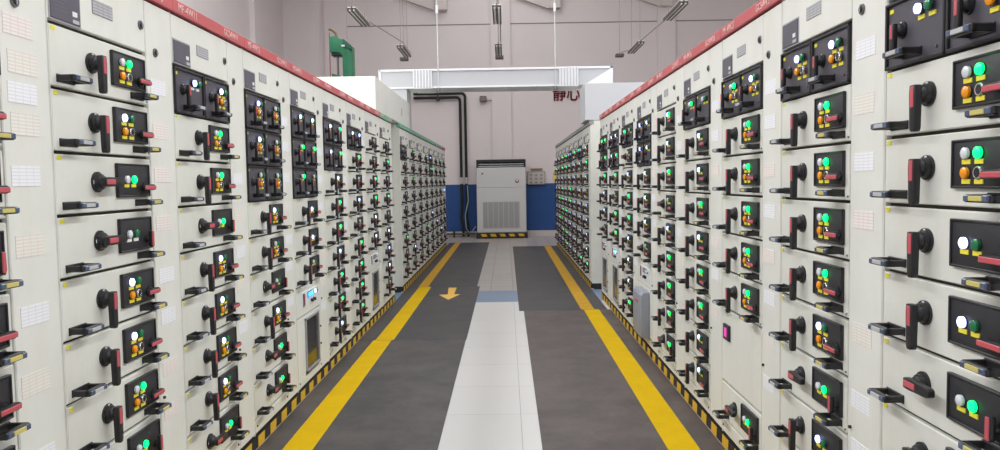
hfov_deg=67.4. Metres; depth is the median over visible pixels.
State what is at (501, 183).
air conditioner
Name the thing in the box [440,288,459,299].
arrow
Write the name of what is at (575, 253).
tall cabinet
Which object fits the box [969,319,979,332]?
lamp
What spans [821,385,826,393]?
lamp
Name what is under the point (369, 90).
duct cover
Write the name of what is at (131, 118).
lamp
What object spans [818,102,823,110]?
lamp
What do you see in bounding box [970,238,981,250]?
lamp
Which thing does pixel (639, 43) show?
tube light
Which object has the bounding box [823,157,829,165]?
lamp
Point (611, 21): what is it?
trim
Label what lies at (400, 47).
tube light
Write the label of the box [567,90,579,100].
wall lettering
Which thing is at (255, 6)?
trim
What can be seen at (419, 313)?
rubber mat
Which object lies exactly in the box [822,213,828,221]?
lamp
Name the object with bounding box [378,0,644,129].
duct
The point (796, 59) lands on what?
lamp
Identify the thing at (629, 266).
tall cabinet
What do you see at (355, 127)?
tall cabinet
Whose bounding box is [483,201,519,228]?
grille
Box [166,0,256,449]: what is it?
tall cabinet
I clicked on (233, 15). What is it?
wall
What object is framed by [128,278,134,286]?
lamp
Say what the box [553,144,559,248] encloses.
tall cabinet
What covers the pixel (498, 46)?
tube light
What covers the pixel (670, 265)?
tall cabinet
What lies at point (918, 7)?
lamp
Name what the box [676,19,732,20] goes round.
trim
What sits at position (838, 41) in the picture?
lamp
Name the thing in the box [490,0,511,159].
trim
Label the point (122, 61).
lamp
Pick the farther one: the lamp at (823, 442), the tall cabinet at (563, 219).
the tall cabinet at (563, 219)
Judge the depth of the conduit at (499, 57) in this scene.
16.36 m
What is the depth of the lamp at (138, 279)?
2.87 m
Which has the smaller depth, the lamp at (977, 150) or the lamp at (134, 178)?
the lamp at (977, 150)
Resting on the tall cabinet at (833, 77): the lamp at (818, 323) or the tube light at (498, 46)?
the lamp at (818, 323)
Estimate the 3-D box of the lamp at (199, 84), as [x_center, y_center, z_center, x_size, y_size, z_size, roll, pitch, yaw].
[-1.393,-0.649,3.476,0.015,0.035,0.035,-1,3,1]
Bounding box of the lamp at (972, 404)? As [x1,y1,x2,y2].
[967,399,978,412]
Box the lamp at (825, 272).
[822,269,828,277]
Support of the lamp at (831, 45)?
on the tall cabinet at (833, 77)
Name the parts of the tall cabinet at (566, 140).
cable door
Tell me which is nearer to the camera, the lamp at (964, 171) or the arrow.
the lamp at (964, 171)
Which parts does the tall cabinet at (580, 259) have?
door, cable door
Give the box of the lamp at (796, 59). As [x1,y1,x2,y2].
[794,55,799,63]
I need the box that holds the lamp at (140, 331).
[138,329,143,337]
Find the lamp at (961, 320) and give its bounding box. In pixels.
[956,315,967,328]
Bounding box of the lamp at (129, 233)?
[126,230,132,238]
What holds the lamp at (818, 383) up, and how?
attached to the tall cabinet at (833, 77)
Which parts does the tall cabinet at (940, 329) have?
pull handle, pull handle, pull handle, pull handle, pull handle, rotary handle, pull handle, rotary handle, drawer, rotary handle, rotary handle, rotary handle, drawer, rotary handle, rotary handle, drawer, drawer, drawer, drawer, drawer, rotary handle, pull handle, drawer, control panel, control panel, control panel, control panel, control panel, pull handle, pull handle, pull handle, pull handle, pull handle, selector handle, selector handle, selector handle, selector handle, selector handle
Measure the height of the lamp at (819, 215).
0.035 m
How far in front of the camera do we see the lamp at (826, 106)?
2.72 m
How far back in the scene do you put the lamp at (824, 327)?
2.77 m
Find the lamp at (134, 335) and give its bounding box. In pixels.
[131,332,137,340]
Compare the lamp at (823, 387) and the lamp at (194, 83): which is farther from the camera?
the lamp at (194, 83)
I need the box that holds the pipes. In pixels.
[413,92,469,235]
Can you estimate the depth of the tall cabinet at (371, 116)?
8.01 m
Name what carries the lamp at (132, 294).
attached to the tall cabinet at (110, 66)
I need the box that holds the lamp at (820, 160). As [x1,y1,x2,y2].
[817,158,822,166]
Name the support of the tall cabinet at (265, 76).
on the floor
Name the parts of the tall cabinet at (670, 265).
pull handle, pull handle, pull handle, rotary handle, rotary handle, rotary handle, rotary handle, rotary handle, rotary handle, rotary handle, rotary handle, rotary handle, door, drawer, drawer, drawer, drawer, drawer, drawer, drawer, drawer, drawer, panel, pull handle, pull handle, pull handle, pull handle, pull handle, pull handle, pull handle, pull handle, pull handle, control panel, control panel, control panel, control panel, control panel, control panel, control panel, control panel, control panel, selector handle, cable door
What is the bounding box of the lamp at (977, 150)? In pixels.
[972,145,983,158]
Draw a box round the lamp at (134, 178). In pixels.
[131,175,137,183]
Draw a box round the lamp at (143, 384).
[140,381,146,389]
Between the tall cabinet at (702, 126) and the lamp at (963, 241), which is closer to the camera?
the lamp at (963, 241)
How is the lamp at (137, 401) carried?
attached to the tall cabinet at (110, 66)
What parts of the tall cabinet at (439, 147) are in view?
cable door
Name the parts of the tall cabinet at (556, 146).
cable door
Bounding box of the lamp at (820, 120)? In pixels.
[817,116,823,124]
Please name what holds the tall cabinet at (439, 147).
on the floor
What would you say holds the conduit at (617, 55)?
hanging from the ceiling
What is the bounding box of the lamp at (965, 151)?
[960,146,970,159]
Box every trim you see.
[249,0,262,47]
[323,0,346,76]
[347,24,489,26]
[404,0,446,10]
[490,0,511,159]
[510,21,656,23]
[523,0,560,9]
[640,0,672,6]
[657,0,675,73]
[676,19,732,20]
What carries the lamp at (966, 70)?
on the tall cabinet at (940, 329)
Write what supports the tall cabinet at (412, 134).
on the floor
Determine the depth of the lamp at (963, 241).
1.91 m
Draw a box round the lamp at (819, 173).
[817,171,822,179]
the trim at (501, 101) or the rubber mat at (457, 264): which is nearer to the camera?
the rubber mat at (457, 264)
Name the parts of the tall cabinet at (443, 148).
cable door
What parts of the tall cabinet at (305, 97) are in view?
rotary handle, rotary handle, drawer, rotary handle, drawer, drawer, door, pull handle, pull handle, pull handle, pull handle, rating plate, pull handle, pull handle, drawer, drawer, rotary handle, drawer, rotary handle, meter panel, rotary handle, rotary handle, window door, drawer, instrument plate, rotary handle, panel, rotary handle, drawer, drawer, pane, control panel, control panel, pull handle, control panel, pull handle, pull handle, pull handle, pull handle, cable door, pull handle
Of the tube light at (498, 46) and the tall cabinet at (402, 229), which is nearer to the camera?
the tall cabinet at (402, 229)
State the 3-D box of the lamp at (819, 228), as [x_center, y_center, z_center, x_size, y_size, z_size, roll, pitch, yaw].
[1.195,0.021,2.805,0.015,0.035,0.035,-1,3,1]
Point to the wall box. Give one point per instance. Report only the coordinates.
(482, 98)
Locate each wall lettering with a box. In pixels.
[553,91,565,100]
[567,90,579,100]
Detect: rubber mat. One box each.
[257,339,465,449]
[359,286,479,340]
[409,242,488,286]
[513,246,606,310]
[524,309,725,449]
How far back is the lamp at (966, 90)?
1.89 m
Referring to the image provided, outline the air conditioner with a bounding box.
[476,159,527,238]
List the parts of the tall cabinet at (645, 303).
pull handle, rotary handle, rotary handle, rotary handle, rotary handle, drawer, drawer, rotary handle, rotary handle, door, pull handle, rotary handle, rotary handle, meter panel, instrument plate, drawer, drawer, drawer, drawer, door, pull handle, pull handle, control panel, control panel, control panel, control panel, drawer, drawer, panel, cable door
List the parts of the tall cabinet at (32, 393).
control panel, control panel, drawer, selector handle, selector handle, drawer, control panel, selector handle, drawer, control panel, drawer, pull handle, drawer, selector handle, control panel, pull handle, selector handle, pull handle, pull handle, pull handle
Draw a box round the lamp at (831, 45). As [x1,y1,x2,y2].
[828,40,834,49]
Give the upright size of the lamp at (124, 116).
0.035 m
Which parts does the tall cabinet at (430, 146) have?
door, cable door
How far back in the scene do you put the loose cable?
20.19 m
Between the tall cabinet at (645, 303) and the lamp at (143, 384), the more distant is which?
the tall cabinet at (645, 303)
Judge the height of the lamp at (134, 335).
0.035 m
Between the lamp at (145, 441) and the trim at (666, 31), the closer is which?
the lamp at (145, 441)
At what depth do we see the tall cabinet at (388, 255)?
8.84 m
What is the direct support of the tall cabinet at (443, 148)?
on the floor
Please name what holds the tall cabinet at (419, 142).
on the floor
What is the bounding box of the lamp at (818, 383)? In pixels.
[815,381,820,389]
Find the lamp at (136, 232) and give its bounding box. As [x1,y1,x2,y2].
[133,229,139,237]
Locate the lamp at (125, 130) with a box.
[122,127,128,135]
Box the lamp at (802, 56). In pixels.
[799,53,804,61]
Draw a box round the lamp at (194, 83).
[192,80,196,86]
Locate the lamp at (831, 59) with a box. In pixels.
[828,54,834,63]
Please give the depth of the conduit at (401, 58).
16.36 m
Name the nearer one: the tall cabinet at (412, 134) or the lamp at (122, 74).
the lamp at (122, 74)
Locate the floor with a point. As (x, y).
(492, 406)
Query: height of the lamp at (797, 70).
0.035 m
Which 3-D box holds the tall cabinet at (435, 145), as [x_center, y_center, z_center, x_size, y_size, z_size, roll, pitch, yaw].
[-1.662,-0.515,15.284,0.866,2.295,0.928,-1,3,1]
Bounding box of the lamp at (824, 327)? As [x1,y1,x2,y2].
[821,324,827,332]
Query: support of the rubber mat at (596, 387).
on the floor
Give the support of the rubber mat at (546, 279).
on the floor
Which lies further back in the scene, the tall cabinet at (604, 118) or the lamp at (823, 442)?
the tall cabinet at (604, 118)
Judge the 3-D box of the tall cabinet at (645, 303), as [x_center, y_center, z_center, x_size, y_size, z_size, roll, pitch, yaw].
[1.601,-0.050,6.322,0.879,2.295,0.878,-1,3,1]
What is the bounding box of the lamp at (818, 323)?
[816,321,821,329]
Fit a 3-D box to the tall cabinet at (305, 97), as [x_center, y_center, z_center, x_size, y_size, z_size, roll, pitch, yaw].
[-1.744,0.052,5.473,0.866,2.295,0.878,-1,3,1]
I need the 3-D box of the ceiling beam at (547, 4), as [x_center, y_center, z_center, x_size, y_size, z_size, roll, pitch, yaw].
[0.964,-6.722,19.928,1.260,1.930,0.220,-1,3,1]
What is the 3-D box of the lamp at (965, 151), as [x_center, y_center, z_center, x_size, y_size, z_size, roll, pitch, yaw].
[1.183,-0.183,1.910,0.015,0.035,0.035,-1,3,1]
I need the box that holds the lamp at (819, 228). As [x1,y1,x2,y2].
[817,226,822,234]
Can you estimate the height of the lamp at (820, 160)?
0.035 m
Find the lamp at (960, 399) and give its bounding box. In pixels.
[955,394,965,406]
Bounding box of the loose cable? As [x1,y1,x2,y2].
[465,186,475,232]
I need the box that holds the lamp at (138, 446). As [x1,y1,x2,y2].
[136,444,142,449]
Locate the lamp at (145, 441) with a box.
[143,439,148,447]
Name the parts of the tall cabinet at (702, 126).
pull handle, pull handle, pull handle, pull handle, pull handle, pull handle, pull handle, rotary handle, pull handle, rotary handle, rotary handle, rotary handle, rotary handle, rotary handle, rotary handle, rotary handle, rotary handle, drawer, rating plate, door, drawer, drawer, drawer, drawer, rotary handle, pull handle, drawer, drawer, drawer, drawer, panel, pull handle, pull handle, pull handle, pull handle, pull handle, pull handle, pull handle, pull handle, control panel, control panel, control panel, control panel, control panel, control panel, control panel, control panel, selector handle, selector handle, selector handle, selector handle, selector handle, selector handle, selector handle, selector handle, drawer, cable door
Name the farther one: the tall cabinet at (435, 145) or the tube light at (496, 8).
the tall cabinet at (435, 145)
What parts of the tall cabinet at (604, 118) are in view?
rotary handle, rotary handle, rotary handle, door, pane, meter panel, drawer, drawer, drawer, drawer, window door, drawer, drawer, panel, control panel, control panel, cable door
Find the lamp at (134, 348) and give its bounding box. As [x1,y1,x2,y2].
[131,345,137,353]
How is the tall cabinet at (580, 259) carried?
on the floor
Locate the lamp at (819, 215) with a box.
[817,213,822,221]
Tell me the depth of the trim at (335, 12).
20.09 m
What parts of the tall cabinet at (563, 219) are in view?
cable door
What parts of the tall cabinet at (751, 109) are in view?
pull handle, pull handle, pull handle, pull handle, pull handle, pull handle, rotary handle, pull handle, rotary handle, drawer, rotary handle, rotary handle, rotary handle, rotary handle, rotary handle, panel, rating plate, drawer, blank door, drawer, drawer, drawer, drawer, drawer, door, rotary handle, pull handle, pull handle, pull handle, pull handle, control panel, pull handle, pull handle, pull handle, control panel, control panel, control panel, control panel, control panel, drawer, selector handle, selector handle, selector handle, selector handle, selector handle, selector handle, cable door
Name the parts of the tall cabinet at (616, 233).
rotary handle, rotary handle, rotary handle, drawer, drawer, door, drawer, drawer, drawer, window door, pane, meter panel, drawer, panel, control panel, control panel, control panel, control panel, drawer, drawer, cable door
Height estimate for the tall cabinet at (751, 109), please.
2.295 m
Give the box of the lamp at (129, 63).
[126,60,132,68]
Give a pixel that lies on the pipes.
(437, 97)
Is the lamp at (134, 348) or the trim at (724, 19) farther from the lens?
the trim at (724, 19)
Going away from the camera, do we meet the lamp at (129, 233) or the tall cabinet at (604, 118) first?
the lamp at (129, 233)
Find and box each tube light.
[347,0,369,26]
[397,0,410,57]
[492,0,501,24]
[495,0,501,55]
[628,0,643,53]
[663,0,687,20]
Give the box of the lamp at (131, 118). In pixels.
[128,115,134,122]
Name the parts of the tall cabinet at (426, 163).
door, cable door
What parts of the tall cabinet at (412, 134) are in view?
door, drawer, drawer, drawer, drawer, drawer, drawer, drawer, drawer, drawer, cable door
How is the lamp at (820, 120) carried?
attached to the tall cabinet at (833, 77)
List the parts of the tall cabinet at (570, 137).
cable door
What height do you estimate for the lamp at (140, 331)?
0.035 m
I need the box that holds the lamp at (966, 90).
[961,85,971,97]
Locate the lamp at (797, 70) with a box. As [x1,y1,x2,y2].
[794,68,799,75]
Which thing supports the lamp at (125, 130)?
attached to the tall cabinet at (110, 66)
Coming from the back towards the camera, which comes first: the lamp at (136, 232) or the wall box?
the wall box
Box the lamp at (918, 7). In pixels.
[913,2,922,14]
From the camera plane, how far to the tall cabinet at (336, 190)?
6.24 m
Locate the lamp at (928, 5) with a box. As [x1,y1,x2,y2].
[923,0,933,10]
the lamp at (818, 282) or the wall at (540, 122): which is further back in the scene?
the wall at (540, 122)
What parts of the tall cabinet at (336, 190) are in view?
drawer, rotary handle, drawer, rotary handle, door, pull handle, pull handle, pull handle, pull handle, pull handle, drawer, pull handle, drawer, rotary handle, pull handle, drawer, drawer, rotary handle, pull handle, rotary handle, drawer, rotary handle, drawer, rotary handle, drawer, drawer, rotary handle, rotary handle, rotary handle, panel, rotary handle, drawer, control panel, control panel, control panel, control panel, control panel, control panel, control panel, pull handle, cable door, pull handle, pull handle, pull handle, pull handle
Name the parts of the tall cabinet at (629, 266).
rotary handle, rotary handle, rotary handle, rotary handle, rotary handle, drawer, rotary handle, rotary handle, rotary handle, door, drawer, drawer, drawer, panel, drawer, drawer, drawer, drawer, drawer, pull handle, control panel, control panel, control panel, control panel, drawer, control panel, control panel, control panel, control panel, cable door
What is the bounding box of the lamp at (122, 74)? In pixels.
[119,71,125,79]
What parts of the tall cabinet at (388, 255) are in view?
door, drawer, drawer, drawer, drawer, drawer, rotary handle, rotary handle, drawer, drawer, rotary handle, rotary handle, rotary handle, drawer, drawer, rotary handle, rotary handle, panel, rotary handle, rotary handle, cable door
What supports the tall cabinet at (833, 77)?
on the floor
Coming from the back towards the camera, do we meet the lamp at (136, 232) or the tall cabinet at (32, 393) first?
the lamp at (136, 232)
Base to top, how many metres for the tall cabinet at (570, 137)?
2.295 m
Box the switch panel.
[527,168,544,184]
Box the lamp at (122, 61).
[119,58,125,66]
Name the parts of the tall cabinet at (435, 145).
cable door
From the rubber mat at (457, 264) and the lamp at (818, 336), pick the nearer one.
the lamp at (818, 336)
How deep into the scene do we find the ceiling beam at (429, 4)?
19.98 m
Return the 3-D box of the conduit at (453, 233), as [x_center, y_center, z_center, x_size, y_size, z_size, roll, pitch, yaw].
[-1.208,0.237,20.323,1.100,0.200,0.150,-1,3,1]
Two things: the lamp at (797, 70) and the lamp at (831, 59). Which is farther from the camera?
the lamp at (797, 70)
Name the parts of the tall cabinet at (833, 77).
pull handle, pull handle, pull handle, pull handle, pull handle, pull handle, pull handle, rotary handle, pull handle, drawer, rotary handle, rotary handle, rotary handle, rotary handle, drawer, rotary handle, rotary handle, rotary handle, rating plate, drawer, drawer, drawer, drawer, drawer, drawer, drawer, door, rotary handle, pull handle, control panel, pull handle, control panel, pull handle, control panel, pull handle, control panel, pull handle, control panel, pull handle, control panel, control panel, pull handle, selector handle, drawer, selector handle, selector handle, selector handle, selector handle, selector handle, cable door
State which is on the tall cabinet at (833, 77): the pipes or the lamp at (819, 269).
the lamp at (819, 269)
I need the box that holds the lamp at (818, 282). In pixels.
[816,280,821,288]
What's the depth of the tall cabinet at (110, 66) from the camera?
2.74 m
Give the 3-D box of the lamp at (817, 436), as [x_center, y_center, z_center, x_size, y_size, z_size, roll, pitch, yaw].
[1.207,0.814,2.851,0.015,0.035,0.035,-1,3,1]
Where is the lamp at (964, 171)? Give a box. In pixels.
[959,166,970,178]
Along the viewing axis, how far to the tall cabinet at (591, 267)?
10.24 m
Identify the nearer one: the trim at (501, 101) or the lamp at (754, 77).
the lamp at (754, 77)
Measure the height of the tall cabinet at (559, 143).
2.295 m
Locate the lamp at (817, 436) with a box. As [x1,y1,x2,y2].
[815,434,820,443]
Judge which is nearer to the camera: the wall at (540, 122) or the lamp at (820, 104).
the lamp at (820, 104)
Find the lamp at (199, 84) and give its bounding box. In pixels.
[197,81,201,88]
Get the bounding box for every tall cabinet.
[0,0,66,449]
[45,0,186,449]
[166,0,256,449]
[239,38,299,449]
[286,63,329,403]
[321,81,352,370]
[344,94,370,346]
[362,104,383,327]
[379,112,396,312]
[391,123,412,291]
[408,128,420,282]
[416,133,426,274]
[422,136,431,268]
[428,139,436,261]
[432,142,440,257]
[437,144,444,251]
[441,147,447,248]
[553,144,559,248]
[556,142,562,250]
[559,140,565,255]
[562,137,569,260]
[566,134,573,265]
[570,130,578,272]
[574,126,584,279]
[580,120,601,288]
[596,109,611,308]
[605,100,623,323]
[617,89,638,341]
[631,75,658,365]
[650,57,686,397]
[676,29,724,443]
[712,0,782,449]
[768,0,887,449]
[867,0,999,449]
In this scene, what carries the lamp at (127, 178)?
attached to the tall cabinet at (110, 66)
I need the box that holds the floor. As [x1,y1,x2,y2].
[395,236,721,449]
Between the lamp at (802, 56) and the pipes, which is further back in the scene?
the pipes
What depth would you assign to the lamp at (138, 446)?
2.86 m
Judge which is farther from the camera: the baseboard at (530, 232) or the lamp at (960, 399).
the baseboard at (530, 232)
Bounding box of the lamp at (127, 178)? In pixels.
[124,175,130,183]
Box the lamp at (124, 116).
[121,113,127,121]
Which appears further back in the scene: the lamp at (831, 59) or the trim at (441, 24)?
the trim at (441, 24)
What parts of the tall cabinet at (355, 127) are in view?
drawer, rotary handle, door, drawer, drawer, drawer, rotary handle, drawer, drawer, rotary handle, rotary handle, drawer, pull handle, drawer, rotary handle, rotary handle, drawer, rotary handle, rotary handle, control panel, drawer, panel, rotary handle, rotary handle, control panel, control panel, control panel, control panel, control panel, control panel, control panel, cable door, pull handle, pull handle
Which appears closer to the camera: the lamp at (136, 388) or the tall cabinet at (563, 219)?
the lamp at (136, 388)
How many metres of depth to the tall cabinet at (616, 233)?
8.06 m
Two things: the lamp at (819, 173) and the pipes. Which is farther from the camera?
the pipes
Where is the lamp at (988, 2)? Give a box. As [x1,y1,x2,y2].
[984,0,996,5]
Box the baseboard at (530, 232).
[446,230,556,236]
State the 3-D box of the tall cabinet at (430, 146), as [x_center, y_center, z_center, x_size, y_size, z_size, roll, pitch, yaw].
[-1.669,-0.461,14.356,0.866,2.295,0.928,-1,3,1]
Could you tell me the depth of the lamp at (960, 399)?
1.94 m
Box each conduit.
[370,0,410,60]
[446,230,475,237]
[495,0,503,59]
[615,0,663,57]
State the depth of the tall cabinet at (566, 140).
14.20 m
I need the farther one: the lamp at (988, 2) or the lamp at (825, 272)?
the lamp at (825, 272)
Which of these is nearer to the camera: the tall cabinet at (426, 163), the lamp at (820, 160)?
the lamp at (820, 160)
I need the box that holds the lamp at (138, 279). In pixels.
[135,276,141,284]
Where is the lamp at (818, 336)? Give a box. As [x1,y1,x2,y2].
[816,334,821,343]
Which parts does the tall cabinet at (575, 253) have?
door, cable door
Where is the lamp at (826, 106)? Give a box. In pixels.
[823,100,829,109]
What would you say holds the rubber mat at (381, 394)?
on the floor
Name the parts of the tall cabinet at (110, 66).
pull handle, pull handle, pull handle, pull handle, pull handle, pull handle, pull handle, door, rotary handle, drawer, rotary handle, drawer, rating plate, drawer, drawer, rotary handle, drawer, rotary handle, drawer, rotary handle, rotary handle, drawer, rotary handle, control panel, control panel, control panel, drawer, control panel, control panel, control panel, control panel, control panel, selector handle, pull handle, selector handle, pull handle, selector handle, pull handle, selector handle, pull handle, selector handle, pull handle, selector handle, pull handle, selector handle, pull handle, selector handle, cable door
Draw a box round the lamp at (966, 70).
[961,65,972,77]
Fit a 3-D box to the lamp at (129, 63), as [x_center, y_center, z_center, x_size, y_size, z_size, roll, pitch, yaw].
[-1.398,-0.606,2.831,0.015,0.035,0.035,-1,3,1]
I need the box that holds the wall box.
[480,96,491,101]
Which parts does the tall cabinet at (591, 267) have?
door, drawer, drawer, drawer, cable door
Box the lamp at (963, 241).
[958,236,968,248]
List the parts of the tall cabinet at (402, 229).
drawer, door, drawer, drawer, drawer, drawer, drawer, drawer, drawer, drawer, cable door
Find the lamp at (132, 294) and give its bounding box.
[129,291,135,299]
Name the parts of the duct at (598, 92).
hanger rod, hanger rod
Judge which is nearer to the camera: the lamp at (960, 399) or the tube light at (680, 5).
the lamp at (960, 399)
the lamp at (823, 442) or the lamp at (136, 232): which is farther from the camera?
the lamp at (136, 232)
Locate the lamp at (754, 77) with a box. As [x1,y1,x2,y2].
[752,73,756,80]
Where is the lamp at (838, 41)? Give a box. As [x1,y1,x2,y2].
[834,37,841,46]
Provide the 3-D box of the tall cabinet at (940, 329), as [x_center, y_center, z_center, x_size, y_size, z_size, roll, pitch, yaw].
[1.570,0.205,1.920,0.866,2.295,0.878,-1,3,1]
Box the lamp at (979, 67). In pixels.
[974,62,985,75]
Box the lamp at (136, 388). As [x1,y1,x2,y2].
[133,385,139,393]
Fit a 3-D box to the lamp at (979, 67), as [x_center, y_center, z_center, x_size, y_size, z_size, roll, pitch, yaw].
[1.180,-0.384,1.846,0.015,0.035,0.035,-1,3,1]
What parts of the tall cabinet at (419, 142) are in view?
door, drawer, drawer, cable door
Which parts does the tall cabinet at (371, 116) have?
door, drawer, drawer, drawer, drawer, rotary handle, drawer, drawer, rotary handle, rotary handle, meter panel, rotary handle, window door, rotary handle, control panel, instrument plate, panel, control panel, pane, control panel, cable door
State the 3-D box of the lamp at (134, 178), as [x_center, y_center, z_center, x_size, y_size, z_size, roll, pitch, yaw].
[-1.391,-0.173,2.856,0.015,0.035,0.035,-1,3,1]
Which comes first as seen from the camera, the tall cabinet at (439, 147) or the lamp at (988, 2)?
the lamp at (988, 2)
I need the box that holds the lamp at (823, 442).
[820,439,826,448]
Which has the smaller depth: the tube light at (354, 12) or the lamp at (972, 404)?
the lamp at (972, 404)
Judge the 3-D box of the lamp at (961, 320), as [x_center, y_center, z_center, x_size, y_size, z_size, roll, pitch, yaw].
[1.190,0.251,1.935,0.015,0.035,0.035,-1,3,1]
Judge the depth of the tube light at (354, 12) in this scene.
12.10 m
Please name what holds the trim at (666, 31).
attached to the wall at (540, 122)
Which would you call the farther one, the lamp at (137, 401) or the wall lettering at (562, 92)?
the wall lettering at (562, 92)
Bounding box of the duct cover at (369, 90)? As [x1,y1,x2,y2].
[317,76,409,127]
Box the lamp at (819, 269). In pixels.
[816,267,821,275]
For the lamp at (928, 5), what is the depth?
2.06 m
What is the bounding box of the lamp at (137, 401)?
[134,398,140,406]
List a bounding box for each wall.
[177,0,283,58]
[282,0,759,231]
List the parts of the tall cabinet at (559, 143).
cable door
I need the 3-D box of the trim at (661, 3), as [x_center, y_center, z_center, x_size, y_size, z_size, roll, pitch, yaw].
[3.943,-6.767,19.900,1.260,1.930,0.220,-1,3,1]
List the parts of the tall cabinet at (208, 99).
rotary handle, drawer, pull handle, pull handle, pull handle, pull handle, pull handle, pull handle, door, pull handle, pull handle, drawer, rating plate, rotary handle, drawer, rotary handle, drawer, drawer, rotary handle, drawer, rotary handle, rotary handle, drawer, rotary handle, drawer, rotary handle, drawer, rotary handle, drawer, rotary handle, control panel, control panel, control panel, pull handle, control panel, control panel, control panel, control panel, control panel, selector handle, pull handle, selector handle, selector handle, pull handle, panel, pull handle, selector handle, pull handle, selector handle, pull handle, selector handle, pull handle, selector handle, selector handle, pull handle, cable door, pull handle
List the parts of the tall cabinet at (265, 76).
rotary handle, rotary handle, drawer, rotary handle, drawer, drawer, pull handle, pull handle, door, pull handle, pull handle, pull handle, pull handle, rating plate, pull handle, pull handle, pull handle, drawer, rotary handle, drawer, drawer, rotary handle, drawer, rotary handle, drawer, rotary handle, drawer, rotary handle, rotary handle, drawer, panel, rotary handle, rotary handle, drawer, rotary handle, drawer, control panel, pull handle, control panel, pull handle, control panel, pull handle, control panel, control panel, control panel, selector handle, selector handle, pull handle, selector handle, pull handle, selector handle, pull handle, selector handle, pull handle, selector handle, cable door, pull handle, pull handle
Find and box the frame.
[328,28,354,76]

